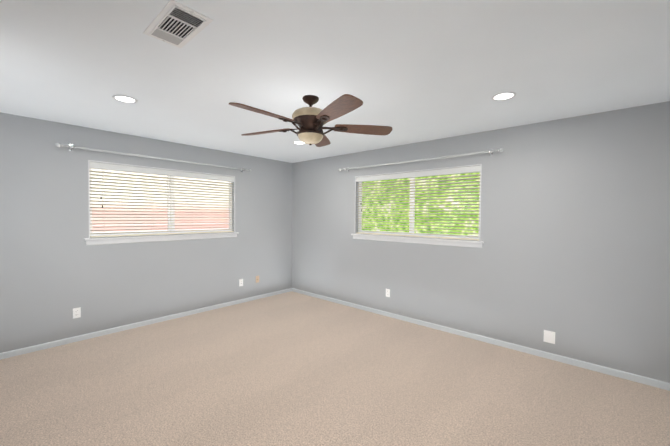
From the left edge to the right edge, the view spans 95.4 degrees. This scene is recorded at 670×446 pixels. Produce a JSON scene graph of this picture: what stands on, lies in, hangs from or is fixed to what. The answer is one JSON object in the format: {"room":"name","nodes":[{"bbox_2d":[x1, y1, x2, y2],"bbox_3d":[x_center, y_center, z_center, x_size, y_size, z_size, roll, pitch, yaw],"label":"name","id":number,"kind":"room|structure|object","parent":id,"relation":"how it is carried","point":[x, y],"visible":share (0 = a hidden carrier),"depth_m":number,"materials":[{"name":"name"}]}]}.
{"room":"empty bedroom","nodes":[
{"label":"empty bedroom","id":0,"kind":"room"},
{"bbox_2d":[0,112,291,352],"bbox_3d":[-2.351,0.112,4.189,0.140,2.440,4.740,2,2,42],"label":"wall","id":1,"kind":"structure","parent":0,"point":[55,269],"depth_m":3.62,"materials":[{"name":"grey paint"}]},
{"bbox_2d":[73,307,80,318],"bbox_3d":[-2.930,1.021,3.458,0.008,0.115,0.070,2,2,42],"label":"electrical outlet","id":2,"kind":"object","parent":1,"relation":"attached to","point":[76,312],"visible":1,"depth_m":3.46,"materials":[{"name":"white plastic"}]},
{"bbox_2d":[0,288,291,359],"bbox_3d":[-2.303,1.302,4.168,0.014,0.062,4.460,2,2,42],"label":"baseboard","id":3,"kind":"structure","parent":1,"relation":"attached to","point":[21,351],"depth_m":3.79,"materials":[{"name":"white paint"}]},
{"bbox_2d":[55,143,251,171],"bbox_3d":[-2.195,-0.851,4.152,0.097,0.070,2.399,2,2,42],"label":"curtain rod","id":4,"kind":"object","parent":1,"relation":"attached to","point":[71,147],"visible":1,"depth_m":3.82,"materials":[{"name":"white metal"}]},
{"bbox_2d":[84,160,238,244],"bbox_3d":[-2.264,-0.248,4.245,0.177,0.982,1.950,2,2,42],"label":"window","id":5,"kind":"structure","parent":1,"relation":"in","point":[134,203],"depth_m":4.10,"materials":[{"name":"white plastic"}]},
{"bbox_2d":[0,291,669,445],"bbox_3d":[-0.454,1.421,2.525,5.246,0.060,4.740,2,2,42],"label":"floor","id":6,"kind":"structure","parent":0,"point":[291,368],"depth_m":2.54,"materials":[{"name":"carpet"}]},
{"bbox_2d":[0,0,669,162],"bbox_3d":[-0.433,-1.078,2.461,5.246,0.060,4.740,2,2,42],"label":"ceiling","id":7,"kind":"structure","parent":0,"point":[411,71],"depth_m":2.01,"materials":[{"name":"white paint"}]},
{"bbox_2d":[112,95,137,102],"bbox_3d":[-1.797,-1.061,2.611,0.180,0.006,0.180,2,2,42],"label":"recessed light","id":8,"kind":"object","parent":7,"relation":"in","point":[125,99],"visible":1,"depth_m":2.61,"materials":[{"name":"white plastic"}]},
{"bbox_2d":[143,0,212,47],"bbox_3d":[-0.829,-1.024,1.597,0.395,0.012,0.198,2,2,42],"label":"ceiling vent","id":9,"kind":"object","parent":7,"relation":"in","point":[176,24],"visible":1,"depth_m":1.57,"materials":[{"name":"white metal"}]},
{"bbox_2d":[229,94,391,146],"bbox_3d":[-0.243,-0.850,2.529,1.377,0.396,1.328,2,2,42],"label":"ceiling fan","id":10,"kind":"object","parent":7,"relation":"hanging from","point":[310,121],"visible":1,"depth_m":2.47,"materials":[{"name":"brown wood"}]},
{"bbox_2d":[491,92,515,100],"bbox_3d":[1.373,-1.031,2.481,0.180,0.006,0.180,2,2,42],"label":"recessed light","id":11,"kind":"object","parent":7,"relation":"in","point":[503,96],"visible":1,"depth_m":2.48,"materials":[{"name":"white plastic"}]},
{"bbox_2d":[292,101,669,382],"bbox_3d":[1.085,0.140,4.211,4.966,2.440,0.140,2,2,42],"label":"wall","id":12,"kind":"structure","parent":0,"point":[573,253],"depth_m":3.19,"materials":[{"name":"grey paint"}]},
{"bbox_2d":[386,289,389,296],"bbox_3d":[0.763,1.013,4.414,0.070,0.115,0.008,2,2,42],"label":"electrical outlet","id":13,"kind":"object","parent":12,"relation":"attached to","point":[387,292],"visible":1,"depth_m":4.41,"materials":[{"name":"white plastic"}]},
{"bbox_2d":[351,164,483,247],"bbox_3d":[1.043,-0.219,4.216,1.950,0.982,0.177,2,2,42],"label":"window","id":14,"kind":"structure","parent":12,"relation":"in","point":[441,205],"depth_m":4.10,"materials":[{"name":"white"}]},
{"bbox_2d":[338,148,503,171],"bbox_3d":[0.969,-0.827,4.138,2.386,0.070,0.097,2,2,42],"label":"curtain rod","id":15,"kind":"object","parent":12,"relation":"attached to","point":[491,151],"visible":1,"depth_m":3.87,"materials":[{"name":"white plastic"}]},
{"bbox_2d":[292,288,669,390],"bbox_3d":[1.024,1.330,4.184,4.938,0.062,0.014,2,2,42],"label":"baseboard","id":16,"kind":"structure","parent":12,"relation":"attached to","point":[612,372],"depth_m":3.33,"materials":[{"name":"white paint"}]},
{"bbox_2d":[543,330,554,343],"bbox_3d":[2.204,1.172,3.135,0.098,0.122,0.008,2,2,42],"label":"outlet","id":17,"kind":"object","parent":12,"relation":"attached to","point":[549,336],"visible":1,"depth_m":3.13,"materials":[{"name":"white plastic"}]}
]}

